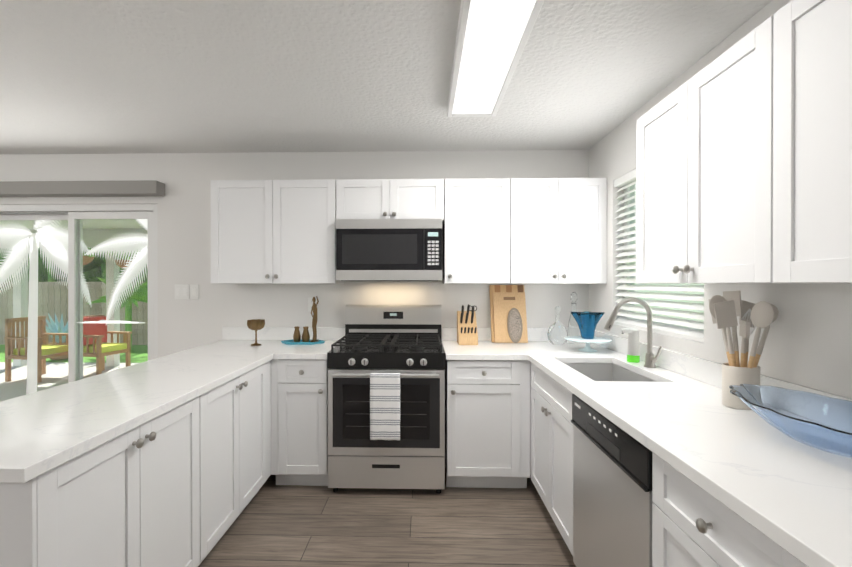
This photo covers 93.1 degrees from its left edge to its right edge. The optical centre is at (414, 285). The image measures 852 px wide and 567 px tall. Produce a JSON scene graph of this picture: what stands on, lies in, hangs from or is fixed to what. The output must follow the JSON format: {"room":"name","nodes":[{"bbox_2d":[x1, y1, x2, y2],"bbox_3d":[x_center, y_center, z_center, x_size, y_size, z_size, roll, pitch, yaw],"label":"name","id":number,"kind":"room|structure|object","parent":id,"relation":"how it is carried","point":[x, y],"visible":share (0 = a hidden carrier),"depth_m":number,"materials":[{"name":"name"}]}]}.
{"room":"kitchen","nodes":[
{"label":"kitchen","id":0,"kind":"room"},
{"bbox_2d":[0,150,588,357],"bbox_3d":[-1.598,0.139,3.373,6.290,2.440,0.150,0,0,1],"label":"wall","id":1,"kind":"structure","parent":0,"point":[184,225],"depth_m":3.29,"materials":[{"name":"white paint"}]},
{"bbox_2d":[0,219,147,394],"bbox_3d":[-2.927,0.209,3.399,1.699,2.100,0.048,0,0,1],"label":"palm tree","id":2,"kind":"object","parent":1,"relation":"in","point":[50,241],"depth_m":3.43,"materials":[{"name":"white plant"}]},
{"bbox_2d":[0,204,157,401],"bbox_3d":[-2.882,0.344,3.406,1.560,2.030,0.110,0,0,1],"label":"door frame","id":3,"kind":"structure","parent":1,"relation":"attached to","point":[75,215],"depth_m":3.37,"materials":[{"name":"white"}]},
{"bbox_2d":[0,180,164,196],"bbox_3d":[-2.911,-0.778,3.269,1.750,0.105,0.113,0,0,1],"label":"valance","id":4,"kind":"object","parent":1,"relation":"attached to","point":[143,188],"visible":1,"depth_m":3.21,"materials":[{"name":"grey fabric"}]},
{"bbox_2d":[175,284,198,298],"bbox_3d":[-1.860,0.054,3.298,0.200,0.120,0.010,0,0,1],"label":"switch plate","id":5,"kind":"object","parent":1,"relation":"attached to","point":[181,291],"visible":1,"depth_m":3.30,"materials":[{"name":"white plastic"}]},
{"bbox_2d":[211,179,343,283],"bbox_3d":[-1.031,-0.393,3.117,0.926,0.762,0.326,0,0,1],"label":"upper cabinet","id":6,"kind":"object","parent":1,"relation":"attached to","point":[263,231],"depth_m":2.96,"materials":[{"name":"white wood"}]},
{"bbox_2d":[308,297,316,311],"bbox_3d":[-0.825,0.157,3.273,0.070,0.115,0.008,0,0,1],"label":"electrical outlet plate","id":7,"kind":"object","parent":1,"relation":"attached to","point":[310,303],"visible":0.46,"depth_m":3.27,"materials":[{"name":"white plastic"}]},
{"bbox_2d":[339,179,446,224],"bbox_3d":[-0.172,-0.623,3.095,0.786,0.302,0.326,0,0,1],"label":"upper cabinet","id":8,"kind":"object","parent":1,"relation":"attached to","point":[358,198],"depth_m":2.93,"materials":[{"name":"white wood"}]},
{"bbox_2d":[336,219,441,280],"bbox_3d":[-0.174,-0.251,3.061,0.758,0.441,0.395,0,0,1],"label":"microwave","id":9,"kind":"object","parent":8,"relation":"attached to","point":[388,249],"visible":1,"depth_m":2.86,"materials":[{"name":"silver metal"}]},
{"bbox_2d":[443,178,522,283],"bbox_3d":[0.492,-0.393,3.079,0.534,0.762,0.326,0,0,1],"label":"upper cabinet","id":10,"kind":"object","parent":1,"relation":"attached to","point":[483,228],"depth_m":2.92,"materials":[{"name":"white wood"}]},
{"bbox_2d":[523,178,606,283],"bbox_3d":[1.013,-0.393,3.066,0.751,0.762,0.326,0,0,1],"label":"upper cabinet","id":11,"kind":"object","parent":1,"relation":"attached to","point":[525,231],"depth_m":2.91,"materials":[{"name":"white wood"}]},
{"bbox_2d":[0,0,771,154],"bbox_3d":[-1.668,-1.111,0.555,6.290,0.080,5.780,0,0,1],"label":"ceiling","id":12,"kind":"structure","parent":0,"point":[151,76],"depth_m":2.04,"materials":[{"name":"white paint"}]},
{"bbox_2d":[447,0,543,116],"bbox_3d":[0.329,-1.044,1.826,0.290,0.061,1.220,0,0,1],"label":"ceiling light fixture","id":13,"kind":"object","parent":12,"relation":"attached to","point":[492,36],"visible":1,"depth_m":1.75,"materials":[{"name":"white plastic"}]},
{"bbox_2d":[198,464,575,566],"bbox_3d":[-1.668,1.394,0.564,6.290,0.050,5.780,0,0,1],"label":"floor","id":14,"kind":"structure","parent":0,"point":[273,525],"depth_m":2.24,"materials":[{"name":"brown wood"}]},
{"bbox_2d":[0,390,211,566],"bbox_3d":[-1.277,0.928,1.459,0.618,0.876,0.834,0,0,1],"label":"base cabinet","id":15,"kind":"object","parent":14,"relation":"on","point":[180,485],"depth_m":1.37,"materials":[{"name":"white wood"}]},
{"bbox_2d":[0,327,287,482],"bbox_3d":[-1.258,0.415,2.146,0.660,0.142,2.284,0,0,1],"label":"countertop","id":16,"kind":"structure","parent":15,"relation":"on","point":[41,431],"depth_m":1.58,"materials":[{"name":"white stone"}]},
{"bbox_2d":[247,319,264,345],"bbox_3d":[-1.172,0.351,2.993,0.135,0.187,0.135,0,0,1],"label":"goblet","id":17,"kind":"object","parent":16,"relation":"on","point":[255,324],"visible":1,"depth_m":2.96,"materials":[{"name":"brown metal"}]},
{"bbox_2d":[212,362,267,548],"bbox_3d":[-1.253,0.925,2.167,0.606,0.876,0.821,0,0,1],"label":"base cabinet","id":18,"kind":"object","parent":14,"relation":"on","point":[240,404],"depth_m":2.17,"materials":[{"name":"white wood"}]},
{"bbox_2d":[268,360,270,476],"bbox_3d":[-1.243,0.922,2.984,0.585,0.876,0.613,0,0,1],"label":"base cabinet","id":19,"kind":"object","parent":14,"relation":"on","point":[269,362],"depth_m":2.64,"materials":[{"name":"white wood"}]},
{"bbox_2d":[271,359,327,485],"bbox_3d":[-0.750,0.922,2.964,0.374,0.876,0.629,0,0,1],"label":"base cabinet","id":20,"kind":"object","parent":14,"relation":"on","point":[299,387],"depth_m":2.65,"materials":[{"name":"white wood"}]},
{"bbox_2d":[276,327,344,359],"bbox_3d":[-0.733,0.412,2.953,0.351,0.142,0.647,0,0,1],"label":"countertop","id":21,"kind":"structure","parent":20,"relation":"on","point":[330,335],"depth_m":2.99,"materials":[{"name":"white stone"}]},
{"bbox_2d":[281,339,324,344],"bbox_3d":[-0.855,0.436,3.101,0.339,0.018,0.162,0,0,1],"label":"tray","id":22,"kind":"object","parent":21,"relation":"on","point":[292,342],"visible":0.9,"depth_m":3.03,"materials":[{"name":"teal ceramic"}]},
{"bbox_2d":[293,326,309,341],"bbox_3d":[-0.859,0.376,3.079,0.127,0.119,0.059,0,0,7],"label":"bronze vase","id":23,"kind":"object","parent":22,"relation":"on","point":[305,336],"visible":0.9,"depth_m":3.06,"materials":[{"name":"brown metal"}]},
{"bbox_2d":[310,296,318,341],"bbox_3d":[-0.768,0.259,3.113,0.067,0.353,0.064,0,0,1],"label":"bronze figurine","id":24,"kind":"object","parent":22,"relation":"on","point":[315,318],"visible":0.96,"depth_m":3.10,"materials":[{"name":"brown metal"}]},
{"bbox_2d":[327,305,444,492],"bbox_3d":[-0.173,0.758,2.901,0.762,1.205,0.720,0,0,1],"label":"range","id":25,"kind":"object","parent":14,"relation":"on","point":[405,341],"visible":1,"depth_m":2.60,"materials":[{"name":"silver metal"}]},
{"bbox_2d":[370,373,399,439],"bbox_3d":[-0.183,0.765,2.551,0.190,0.420,0.036,0,0,1],"label":"dish towel","id":26,"kind":"object","parent":25,"relation":"hanging from","point":[384,406],"visible":1,"depth_m":2.54,"materials":[{"name":"white fabric"}]},
{"bbox_2d":[445,359,529,487],"bbox_3d":[0.491,0.922,2.933,0.539,0.876,0.629,0,0,1],"label":"base cabinet","id":27,"kind":"object","parent":14,"relation":"on","point":[487,423],"depth_m":2.62,"materials":[{"name":"white wood"}]},
{"bbox_2d":[442,327,523,359],"bbox_3d":[0.462,0.413,2.909,0.499,0.142,0.674,0,0,1],"label":"countertop","id":28,"kind":"structure","parent":27,"relation":"on","point":[485,349],"depth_m":2.85,"materials":[{"name":"white stone"}]},
{"bbox_2d":[457,304,477,344],"bbox_3d":[0.413,0.294,3.081,0.155,0.301,0.213,0,0,1],"label":"knife block","id":29,"kind":"object","parent":28,"relation":"on","point":[467,333],"visible":1,"depth_m":3.04,"materials":[{"name":"brown wood"}]},
{"bbox_2d":[489,285,523,341],"bbox_3d":[0.738,0.221,3.172,0.275,0.444,0.128,0,0,1],"label":"cutting board","id":30,"kind":"object","parent":28,"relation":"on","point":[506,288],"visible":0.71,"depth_m":3.21,"materials":[{"name":"brown wood"}]},
{"bbox_2d":[493,292,527,342],"bbox_3d":[0.747,0.250,3.143,0.250,0.387,0.113,0,0,1],"label":"cutting board","id":31,"kind":"object","parent":28,"relation":"on","point":[504,303],"visible":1,"depth_m":3.15,"materials":[{"name":"brown wood"}]},
{"bbox_2d":[571,394,653,566],"bbox_3d":[1.014,0.931,1.522,0.616,0.868,0.622,0,0,1],"label":"dishwasher","id":32,"kind":"object","parent":14,"relation":"on","point":[612,495],"visible":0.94,"depth_m":1.48,"materials":[{"name":"silver metal"}]},
{"bbox_2d":[652,452,797,566],"bbox_3d":[1.021,0.929,0.922,0.629,0.876,0.563,0,0,1],"label":"base cabinet","id":33,"kind":"object","parent":14,"relation":"on","point":[694,524],"depth_m":1.01,"materials":[{"name":"white wood"}]},
{"bbox_2d":[532,328,595,334],"bbox_3d":[1.055,0.413,2.894,0.330,0.142,0.674,0,0,1],"label":"countertop","id":34,"kind":"structure","parent":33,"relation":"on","point":[545,330],"depth_m":3.21,"materials":[{"name":"white stone"}]},
{"bbox_2d":[547,306,567,343],"bbox_3d":[1.085,0.302,3.052,0.156,0.285,0.066,0,0,1],"label":"decanter","id":35,"kind":"object","parent":34,"relation":"on","point":[557,333],"visible":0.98,"depth_m":3.03,"materials":[{"name":"clear glass"}]},
{"bbox_2d":[564,336,611,351],"bbox_3d":[1.182,0.405,2.750,0.300,0.082,0.300,0,0,1],"label":"cake stand","id":36,"kind":"object","parent":34,"relation":"on","point":[587,347],"visible":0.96,"depth_m":2.71,"materials":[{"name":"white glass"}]},
{"bbox_2d":[571,311,604,338],"bbox_3d":[1.192,0.274,2.749,0.211,0.178,0.219,0,0,1],"label":"vase","id":37,"kind":"object","parent":36,"relation":"on","point":[587,322],"visible":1,"depth_m":2.71,"materials":[{"name":"teal glass"}]},
{"bbox_2d":[524,328,851,566],"bbox_3d":[1.017,0.417,1.665,0.673,0.142,3.134,0,0,1],"label":"countertop","id":38,"kind":"structure","parent":33,"relation":"on","point":[791,496],"depth_m":1.16,"materials":[{"name":"white stone"}]},
{"bbox_2d":[507,308,522,342],"bbox_3d":[0.776,0.309,3.110,0.115,0.269,0.077,0,0,1],"label":"oval platter","id":39,"kind":"object","parent":38,"relation":"on","point":[514,324],"visible":1,"depth_m":3.10,"materials":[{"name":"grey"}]},
{"bbox_2d":[567,292,580,343],"bbox_3d":[1.237,0.249,3.123,0.112,0.392,0.112,0,0,1],"label":"decanter","id":40,"kind":"object","parent":38,"relation":"on","point":[573,329],"visible":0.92,"depth_m":3.10,"materials":[{"name":"clear glass"}]},
{"bbox_2d":[564,363,655,381],"bbox_3d":[1.041,0.588,2.199,0.377,0.200,0.632,0,0,1],"label":"sink basin","id":41,"kind":"object","parent":38,"relation":"in","point":[602,372],"visible":0.02,"depth_m":2.51,"materials":[{"name":"silver metal"}]},
{"bbox_2d":[620,328,639,362],"bbox_3d":[1.264,0.347,2.362,0.106,0.200,0.059,0,0,1],"label":"soap dispenser","id":42,"kind":"object","parent":38,"relation":"on","point":[633,349],"visible":1,"depth_m":2.34,"materials":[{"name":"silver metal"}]},
{"bbox_2d":[604,297,661,367],"bbox_3d":[1.181,0.257,2.190,0.277,0.382,0.106,0,0,1],"label":"faucet","id":43,"kind":"object","parent":38,"relation":"on","point":[650,360],"visible":1,"depth_m":2.20,"materials":[{"name":"silver metal"}]},
{"bbox_2d":[708,291,778,409],"bbox_3d":[1.216,0.235,1.510,0.238,0.430,0.267,0,0,1],"label":"utensil crock","id":44,"kind":"object","parent":38,"relation":"on","point":[727,308],"visible":0.96,"depth_m":1.48,"materials":[{"name":"beige ceramic"}]},
{"bbox_2d":[729,384,851,457],"bbox_3d":[1.157,0.400,1.140,0.317,0.102,0.575,0,0,1],"label":"glass bowl","id":45,"kind":"object","parent":38,"relation":"on","point":[818,421],"visible":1,"depth_m":1.22,"materials":[{"name":"blue glass"}]},
{"bbox_2d":[798,560,807,566],"bbox_3d":[1.007,0.931,0.400,0.629,0.876,0.602,0,0,1],"label":"base cabinet","id":46,"kind":"object","parent":14,"relation":"on","point":[800,564],"depth_m":0.73,"materials":[{"name":"white wood"}]},
{"bbox_2d":[589,0,851,398],"bbox_3d":[1.399,0.149,0.408,0.150,2.440,5.630,0,0,1],"label":"wall","id":47,"kind":"structure","parent":0,"point":[808,342],"depth_m":1.56,"materials":[{"name":"white paint"}]},
{"bbox_2d":[615,181,703,342],"bbox_3d":[1.431,-0.227,2.351,0.113,1.000,0.920,0,0,1],"label":"window","id":48,"kind":"structure","parent":47,"relation":"in","point":[629,195],"depth_m":2.76,"materials":[{"name":"white"}]},
{"bbox_2d":[614,169,703,342],"bbox_3d":[1.403,-0.228,2.352,0.050,0.995,0.908,0,0,1],"label":"window blinds","id":49,"kind":"object","parent":48,"relation":"attached to","point":[665,329],"visible":0.33,"depth_m":2.37,"materials":[{"name":"white plastic"}]},
{"bbox_2d":[636,37,743,283],"bbox_3d":[1.186,-0.388,1.477,0.326,0.762,0.794,0,0,1],"label":"upper cabinet","id":50,"kind":"object","parent":47,"relation":"attached to","point":[743,159],"depth_m":1.47,"materials":[{"name":"white wood"}]},
{"bbox_2d":[744,0,851,282],"bbox_3d":[1.168,-0.385,0.774,0.326,0.762,0.853,0,0,1],"label":"upper cabinet","id":51,"kind":"object","parent":47,"relation":"attached to","point":[798,61],"depth_m":1.07,"materials":[{"name":"white wood"}]},
{"label":"outside","id":52,"kind":"structure","parent":0,"visible":0},
{"bbox_2d":[0,345,147,362],"bbox_3d":[-3.926,1.470,6.082,24.000,0.080,20.000,0,0,1],"label":"lawn","id":53,"kind":"structure","parent":52,"point":[137,352],"depth_m":7.94,"materials":[{"name":"green plant"}]},
{"bbox_2d":[46,313,67,359],"bbox_3d":[-6.804,0.966,7.752,0.845,0.873,0.912,0,0,1],"label":"agave plant","id":54,"kind":"object","parent":53,"relation":"on","point":[54,327],"depth_m":7.64,"materials":[{"name":"teal plant"}]},
{"bbox_2d":[0,362,136,401],"bbox_3d":[-4.693,1.421,5.417,8.500,0.019,3.768,0,0,1],"label":"patio","id":55,"kind":"structure","parent":53,"relation":"on","point":[24,383],"depth_m":6.23,"materials":[{"name":"grey concrete"}]},
{"bbox_2d":[4,316,67,382],"bbox_3d":[-5.656,0.948,6.122,0.580,0.920,0.560,0,0,7],"label":"patio chair","id":56,"kind":"object","parent":55,"relation":"on","point":[39,341],"depth_m":5.97,"materials":[{"name":"brown wood"}]},
{"bbox_2d":[13,250,119,366],"bbox_3d":[-4.903,0.376,7.028,4.140,2.058,0.130,0,0,1],"label":"porch post","id":57,"kind":"object","parent":55,"relation":"on","point":[25,293],"depth_m":7.01,"materials":[{"name":"white wood"}]},
{"bbox_2d":[0,219,147,247],"bbox_3d":[-4.695,-0.873,5.309,8.500,0.450,3.568,0,0,1],"label":"porch roof","id":58,"kind":"structure","parent":57,"relation":"on","point":[93,225],"depth_m":6.80,"materials":[{"name":"white"}]},
{"bbox_2d":[83,247,94,264],"bbox_3d":[-5.576,-0.503,6.747,0.391,0.340,0.445,0,0,-38],"label":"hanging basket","id":59,"kind":"object","parent":58,"relation":"hanging from","point":[89,258],"depth_m":6.68,"materials":[{"name":"brown"}]},
{"bbox_2d":[107,250,137,268],"bbox_3d":[-4.840,-0.464,6.893,0.561,0.382,0.470,0,0,4],"label":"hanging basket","id":60,"kind":"object","parent":58,"relation":"hanging from","point":[116,261],"depth_m":6.71,"materials":[{"name":"brown"}]},
{"bbox_2d":[83,315,131,374],"bbox_3d":[-4.930,0.948,6.354,0.580,0.920,0.560,0,0,11],"label":"patio chair","id":61,"kind":"object","parent":55,"relation":"on","point":[97,345],"depth_m":6.32,"materials":[{"name":"brown wood"}]},
{"bbox_2d":[0,282,147,344],"bbox_3d":[-3.841,0.668,9.478,20.000,1.500,0.060,0,0,1],"label":"fence","id":62,"kind":"object","parent":53,"relation":"on","point":[141,306],"depth_m":9.58,"materials":[{"name":"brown wood"}]},
{"bbox_2d":[0,248,147,281],"bbox_3d":[-3.833,-1.330,11.405,22.466,5.678,3.540,0,0,1],"label":"trees","id":63,"kind":"object","parent":53,"relation":"on","point":[98,264],"depth_m":11.18,"materials":[{"name":"green plant"}]},
{"bbox_2d":[87,275,147,353],"bbox_3d":[-5.246,0.575,8.510,2.820,1.692,1.634,0,0,1],"label":"palmetto","id":64,"kind":"object","parent":53,"relation":"on","point":[134,301],"depth_m":8.38,"materials":[{"name":"green plant"}]},
{"bbox_2d":[634,184,703,329],"bbox_3d":[3.497,-0.199,2.890,0.200,3.280,10.000,0,0,1],"label":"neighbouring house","id":65,"kind":"structure","parent":53,"relation":"on","point":[668,292],"depth_m":5.48,"materials":[{"name":"white"}]}
]}

